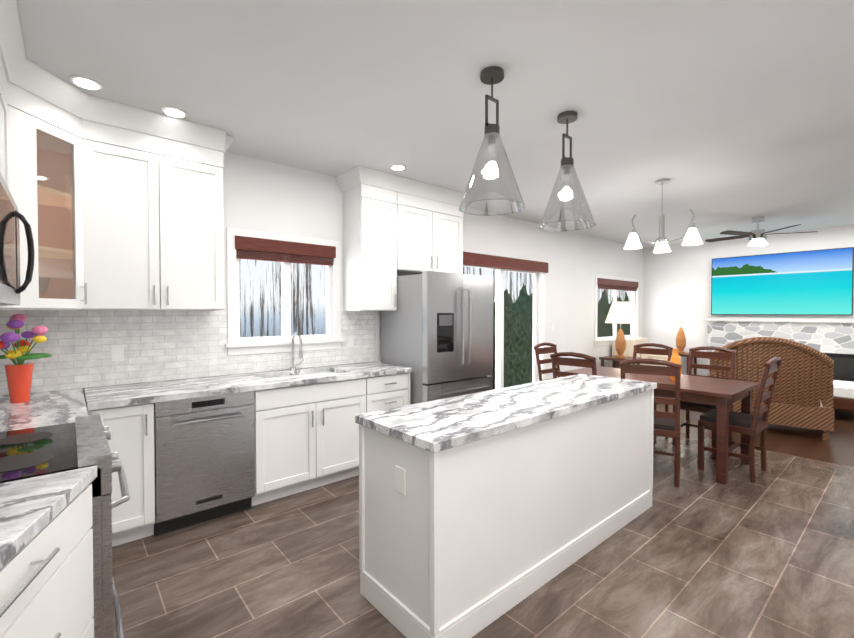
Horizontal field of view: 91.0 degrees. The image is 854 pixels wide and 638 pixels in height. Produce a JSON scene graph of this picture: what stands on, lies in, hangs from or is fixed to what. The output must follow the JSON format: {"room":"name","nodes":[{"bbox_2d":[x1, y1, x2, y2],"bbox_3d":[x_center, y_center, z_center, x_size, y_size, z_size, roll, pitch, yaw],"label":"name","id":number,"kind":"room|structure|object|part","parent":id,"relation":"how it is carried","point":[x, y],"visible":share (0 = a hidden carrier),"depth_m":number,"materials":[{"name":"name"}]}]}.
{"room":"dining room and kitchen","nodes":[
{"label":"dining room and kitchen","id":0,"kind":"room"},
{"bbox_2d":[0,152,642,395],"bbox_3d":[0.771,-0.035,5.596,9.600,2.740,0.120,-1,1,-40],"label":"wall","id":1,"kind":"structure","parent":0,"point":[264,196],"depth_m":5.63,"materials":[{"name":"paint"}]},
{"bbox_2d":[0,310,375,394],"bbox_3d":[-1.682,0.196,3.416,3.007,0.528,0.010,-1,1,-40],"label":"backsplash","id":2,"kind":"structure","parent":1,"relation":"attached to","point":[161,345],"depth_m":3.08,"materials":[{"name":"tile"}]},
{"bbox_2d":[111,345,123,361],"bbox_3d":[-2.190,0.241,2.971,0.074,0.115,0.007,-1,1,-40],"label":"outlet","id":3,"kind":"object","parent":2,"relation":"attached to","point":[117,352],"depth_m":2.97,"materials":[{"name":"white plastic"}]},
{"bbox_2d":[347,335,353,346],"bbox_3d":[-0.761,0.221,4.191,0.074,0.115,0.007,-1,1,-40],"label":"outlet","id":4,"kind":"object","parent":2,"relation":"attached to","point":[350,338],"depth_m":4.19,"materials":[{"name":"white plastic"}]},
{"bbox_2d":[0,0,463,310],"bbox_3d":[-0.378,-0.705,2.655,4.043,1.298,2.838,-1,1,-40],"label":"upper cabinets","id":5,"kind":"object","parent":1,"relation":"attached to","point":[105,204],"depth_m":2.75,"materials":[{"name":"white paint"}]},
{"bbox_2d":[0,172,34,305],"bbox_3d":[-1.680,-0.262,1.437,0.473,0.424,0.755,-1,1,-40],"label":"microwave","id":6,"kind":"object","parent":5,"relation":"in","point":[10,288],"depth_m":1.56,"materials":[{"name":"silver metal"}]},
{"bbox_3d":[-2.142,-0.656,2.368,0.338,1.190,0.336,-1,1,-40],"label":"cab corner diagonal door","id":7,"kind":"part","parent":5,"relation":"part of","materials":[{"name":"white paint"}]},
{"bbox_2d":[343,184,462,310],"bbox_3d":[-0.200,-0.685,4.419,1.330,1.200,0.388,-1,1,-40],"label":"upper cabinet","id":8,"kind":"object","parent":5,"relation":"in","point":[389,230],"depth_m":4.10,"materials":[{"name":"white paint"}]},
{"bbox_2d":[225,227,344,355],"bbox_3d":[-1.260,-0.230,3.798,1.080,1.050,0.130,-1,1,-40],"label":"kitchen window","id":9,"kind":"structure","parent":1,"relation":"in","point":[286,251],"depth_m":3.76,"materials":[{"name":"white"}]},
{"bbox_2d":[463,251,547,388],"bbox_3d":[1.038,0.247,5.781,1.940,2.170,0.188,-1,1,-40],"label":"door","id":10,"kind":"structure","parent":1,"relation":"in","point":[500,265],"depth_m":5.81,"materials":[{"name":"white paint"}]},
{"bbox_2d":[594,274,640,345],"bbox_3d":[3.606,-0.163,7.956,1.800,1.260,0.130,-1,1,-40],"label":"living room window","id":11,"kind":"structure","parent":1,"relation":"in","point":[614,283],"depth_m":7.91,"materials":[{"name":"white"}]},
{"bbox_2d":[17,0,853,247],"bbox_3d":[2.836,-1.414,3.155,9.840,0.100,6.480,-1,1,-40],"label":"ceiling","id":12,"kind":"structure","parent":0,"point":[732,115],"depth_m":2.46,"materials":[{"name":"paint"}]},
{"bbox_2d":[69,75,102,90],"bbox_3d":[-1.947,-1.346,2.397,0.148,0.009,0.148,1,1,40],"label":"recessed light","id":13,"kind":"object","parent":12,"relation":"in","point":[89,84],"depth_m":2.39,"materials":[{"name":"white plastic"}]},
{"bbox_2d":[161,107,186,117],"bbox_3d":[-1.657,-1.352,2.750,0.148,0.009,0.148,1,1,40],"label":"recessed light","id":14,"kind":"object","parent":12,"relation":"in","point":[174,112],"depth_m":2.74,"materials":[{"name":"white plastic"}]},
{"bbox_2d":[390,164,405,170],"bbox_3d":[-0.263,-1.369,3.797,0.148,0.009,0.148,1,1,40],"label":"recessed light","id":15,"kind":"object","parent":12,"relation":"in","point":[397,167],"depth_m":3.78,"materials":[{"name":"white plastic"}]},
{"bbox_2d":[459,66,524,215],"bbox_3d":[0.357,-0.980,2.307,0.362,0.740,0.362,-1,1,-40],"label":"pendant light","id":16,"kind":"object","parent":12,"relation":"hanging from","point":[492,177],"visible":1,"depth_m":2.24,"materials":[{"name":"clear glass"}]},
{"bbox_2d":[539,110,595,231],"bbox_3d":[0.935,-0.989,2.800,0.362,0.740,0.362,-1,1,-40],"label":"pendant light","id":17,"kind":"object","parent":12,"relation":"hanging from","point":[567,201],"visible":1,"depth_m":2.73,"materials":[{"name":"clear glass"}]},
{"bbox_2d":[624,179,702,252],"bbox_3d":[2.401,-1.044,4.171,0.662,0.675,0.642,-1,1,-40],"label":"chandelier","id":18,"kind":"object","parent":12,"relation":"hanging from","point":[692,237],"visible":1,"depth_m":4.17,"materials":[{"name":"white glass"}]},
{"bbox_2d":[705,216,817,245],"bbox_3d":[4.573,-1.216,5.854,1.249,0.385,1.228,-1,1,-40],"label":"ceiling fan","id":19,"kind":"object","parent":12,"relation":"hanging from","point":[758,236],"visible":1,"depth_m":5.75,"materials":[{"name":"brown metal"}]},
{"bbox_2d":[112,433,853,637],"bbox_3d":[1.441,1.445,2.010,6.170,0.100,6.480,-1,1,-40],"label":"floor","id":20,"kind":"structure","parent":0,"point":[698,553],"depth_m":2.32,"materials":[{"name":"brown tile"}]},
{"bbox_2d":[0,388,87,431],"bbox_3d":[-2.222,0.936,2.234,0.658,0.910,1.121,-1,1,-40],"label":"countertop","id":21,"kind":"structure","parent":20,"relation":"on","point":[46,408],"depth_m":2.21,"materials":[{"name":"white stone"}]},
{"bbox_2d":[0,314,51,402],"bbox_3d":[-2.337,0.225,2.389,0.301,0.508,0.300,-1,1,-40],"label":"flower vase","id":22,"kind":"object","parent":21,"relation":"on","point":[19,374],"visible":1,"depth_m":2.38,"materials":[{"name":"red ceramic"}]},
{"bbox_2d":[0,466,96,637],"bbox_3d":[-1.047,0.959,0.849,0.645,0.910,0.969,-1,1,-40],"label":"base cabinet","id":23,"kind":"object","parent":20,"relation":"on","point":[46,558],"visible":0.98,"depth_m":1.15,"materials":[{"name":"white paint"}]},
{"bbox_2d":[0,414,129,637],"bbox_3d":[-1.572,0.935,1.546,0.752,0.935,0.756,-1,1,-40],"label":"range","id":24,"kind":"object","parent":20,"relation":"on","point":[80,442],"visible":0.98,"depth_m":1.45,"materials":[{"name":"silver metal"}]},
{"bbox_2d":[86,402,154,546],"bbox_3d":[-2.017,0.948,2.741,0.327,0.870,0.620,-1,1,-40],"label":"base cabinet","id":25,"kind":"object","parent":20,"relation":"on","point":[131,428],"depth_m":2.55,"materials":[{"name":"white paint"}]},
{"bbox_2d":[154,391,254,535],"bbox_3d":[-1.626,0.945,2.998,0.596,0.868,0.629,-1,1,-40],"label":"dishwasher","id":26,"kind":"object","parent":20,"relation":"on","point":[204,459],"visible":0.92,"depth_m":2.78,"materials":[{"name":"silver metal"}]},
{"bbox_2d":[248,370,367,505],"bbox_3d":[-1.078,0.935,3.543,0.939,0.870,0.620,-1,1,-40],"label":"base cabinet","id":27,"kind":"object","parent":20,"relation":"on","point":[306,431],"depth_m":3.27,"materials":[{"name":"white paint"}]},
{"bbox_2d":[84,362,411,409],"bbox_3d":[-1.241,0.482,3.380,2.348,0.040,0.645,-1,1,-40],"label":"countertop","id":28,"kind":"structure","parent":27,"relation":"on","point":[135,394],"depth_m":3.00,"materials":[{"name":"white stone"}]},
{"bbox_2d":[290,332,303,370],"bbox_3d":[-1.112,0.284,3.694,0.131,0.346,0.212,-1,1,-40],"label":"faucet","id":29,"kind":"object","parent":28,"relation":"on","point":[292,368],"visible":1,"depth_m":3.71,"materials":[{"name":"silver metal"}]},
{"bbox_2d":[368,374,409,411],"bbox_3d":[-0.562,0.927,3.984,0.542,0.870,0.620,-1,1,-40],"label":"base cabinet","id":30,"kind":"object","parent":20,"relation":"on","point":[393,390],"depth_m":3.76,"materials":[{"name":"white paint"}]},
{"bbox_2d":[381,271,492,404],"bbox_3d":[0.130,0.456,4.368,0.910,1.800,0.806,-1,1,-40],"label":"refrigerator","id":31,"kind":"object","parent":20,"relation":"on","point":[437,332],"visible":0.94,"depth_m":4.04,"materials":[{"name":"grey metal"}]},
{"bbox_2d":[359,390,653,637],"bbox_3d":[0.659,0.950,2.602,2.150,0.870,0.580,-1,1,-40],"label":"kitchen island","id":32,"kind":"object","parent":20,"relation":"on","point":[479,512],"depth_m":2.01,"materials":[{"name":"white paint"}]},
{"bbox_2d":[355,374,656,453],"bbox_3d":[0.660,0.495,2.593,2.180,0.040,0.605,-1,1,-40],"label":"island countertop","id":33,"kind":"structure","parent":32,"relation":"on","point":[436,426],"depth_m":2.21,"materials":[{"name":"white stone"}]},
{"bbox_2d":[534,342,559,380],"bbox_3d":[1.625,0.820,5.072,0.453,1.050,0.532,-1,1,-40],"label":"dining chair","id":34,"kind":"object","parent":20,"relation":"on","point":[546,350],"visible":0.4,"depth_m":5.16,"materials":[{"name":"brown wood"}]},
{"bbox_2d":[550,352,596,378],"bbox_3d":[1.543,0.835,4.159,0.453,1.050,0.532,1,1,44],"label":"dining chair","id":35,"kind":"object","parent":20,"relation":"on","point":[587,361],"visible":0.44,"depth_m":4.00,"materials":[{"name":"brown wood"}]},
{"bbox_2d":[619,358,681,486],"bbox_3d":[1.946,0.844,3.645,0.453,1.050,0.532,1,1,31],"label":"dining chair","id":36,"kind":"object","parent":20,"relation":"on","point":[667,424],"visible":0.52,"depth_m":3.43,"materials":[{"name":"brown wood"}]},
{"bbox_2d":[633,343,672,440],"bbox_3d":[2.576,0.822,4.968,0.532,1.050,0.453,-1,1,-40],"label":"dining chair","id":37,"kind":"object","parent":20,"relation":"on","point":[666,350],"visible":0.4,"depth_m":5.06,"materials":[{"name":"brown wood"}]},
{"bbox_2d":[563,366,759,484],"bbox_3d":[2.285,0.977,4.301,0.920,0.760,1.620,-1,1,-40],"label":"dining table","id":38,"kind":"object","parent":20,"relation":"on","point":[722,395],"visible":0.52,"depth_m":3.71,"materials":[{"name":"brown wood"}]},
{"bbox_2d":[670,349,681,380],"bbox_3d":[2.409,0.445,4.070,0.110,0.310,0.110,-1,1,-40],"label":"vase","id":39,"kind":"object","parent":38,"relation":"on","point":[675,358],"visible":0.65,"depth_m":4.04,"materials":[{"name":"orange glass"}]},
{"bbox_2d":[672,346,736,446],"bbox_3d":[2.979,0.830,4.497,0.532,1.050,0.453,-1,1,-40],"label":"dining chair","id":40,"kind":"object","parent":20,"relation":"on","point":[730,354],"visible":0.5,"depth_m":4.54,"materials":[{"name":"brown wood"}]},
{"bbox_2d":[697,357,781,482],"bbox_3d":[2.799,0.842,3.744,0.453,1.050,0.532,-1,1,-40],"label":"dining chair","id":41,"kind":"object","parent":20,"relation":"on","point":[754,424],"visible":0.98,"depth_m":3.69,"materials":[{"name":"brown wood"}]},
{"bbox_2d":[643,225,853,375],"bbox_3d":[6.532,-0.047,6.334,0.120,2.740,6.480,-1,1,-40],"label":"wall","id":42,"kind":"structure","parent":0,"point":[679,273],"depth_m":7.93,"materials":[{"name":"paint"}]},
{"bbox_2d":[711,247,853,314],"bbox_3d":[5.799,-0.577,6.974,0.052,1.020,1.820,-1,1,-40],"label":"screen","id":43,"kind":"object","parent":42,"relation":"attached to","point":[816,282],"visible":1,"depth_m":6.86,"materials":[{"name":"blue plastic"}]},
{"bbox_2d":[656,404,853,466],"bbox_3d":[5.182,1.392,5.205,3.670,0.100,6.480,-1,1,-40],"label":"floor","id":44,"kind":"structure","parent":0,"point":[837,448],"depth_m":4.74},
{"bbox_2d":[599,355,641,367],"bbox_3d":[3.288,0.980,7.131,0.500,0.660,0.500,-1,1,-40],"label":"end table","id":45,"kind":"object","parent":44,"relation":"on","point":[613,358],"visible":0.25,"depth_m":7.09,"materials":[{"name":"brown wood"}]},
{"bbox_2d":[605,302,636,357],"bbox_3d":[3.288,0.179,7.118,0.500,0.940,0.500,-1,1,-40],"label":"table lamp","id":46,"kind":"object","parent":45,"relation":"on","point":[620,312],"visible":1,"depth_m":7.00,"materials":[{"name":"brown"}]},
{"bbox_2d":[608,338,680,367],"bbox_3d":[3.914,0.828,7.551,0.980,0.950,0.890,-1,1,-40],"label":"sofa","id":47,"kind":"object","parent":44,"relation":"on","point":[630,342],"visible":0.12,"depth_m":7.52,"materials":[{"name":"fabric"}]},
{"bbox_2d":[672,352,696,374],"bbox_3d":[4.749,0.968,7.853,0.450,0.660,0.450,-1,1,-40],"label":"end table","id":48,"kind":"object","parent":44,"relation":"on","point":[686,354],"visible":0.12,"depth_m":7.77,"materials":[{"name":"brown wood"}]},
{"bbox_2d":[666,303,696,352],"bbox_3d":[4.749,0.168,7.840,0.500,0.940,0.500,-1,1,-40],"label":"table lamp","id":49,"kind":"object","parent":48,"relation":"on","point":[681,312],"visible":0.98,"depth_m":7.74,"materials":[{"name":"brown"}]},
{"bbox_2d":[709,337,834,440],"bbox_3d":[4.205,0.772,5.197,1.150,1.140,0.838,1,1,37],"label":"wicker loveseat","id":50,"kind":"object","parent":44,"relation":"on","point":[802,395],"visible":0.69,"depth_m":4.80,"materials":[{"name":"brown wicker"}]},
{"bbox_2d":[704,317,853,381],"bbox_3d":[6.069,0.655,6.516,0.358,1.330,2.980,-1,1,-40],"label":"stone fireplace","id":51,"kind":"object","parent":44,"relation":"on","point":[832,338],"depth_m":6.54,"materials":[{"name":"grey stone"}]},
{"bbox_2d":[833,380,853,411],"bbox_3d":[5.462,1.104,6.004,0.720,0.450,1.300,-1,1,-40],"label":"ottoman","id":52,"kind":"object","parent":44,"relation":"on","point":[843,395],"depth_m":5.50,"materials":[{"name":"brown fabric"}]},
{"label":"outside","id":53,"kind":"structure","parent":0,"visible":0},
{"bbox_2d":[240,259,630,387],"bbox_3d":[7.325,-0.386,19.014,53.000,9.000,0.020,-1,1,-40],"label":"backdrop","id":54,"kind":"structure","parent":53,"point":[262,286],"depth_m":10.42,"materials":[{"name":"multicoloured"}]}
]}

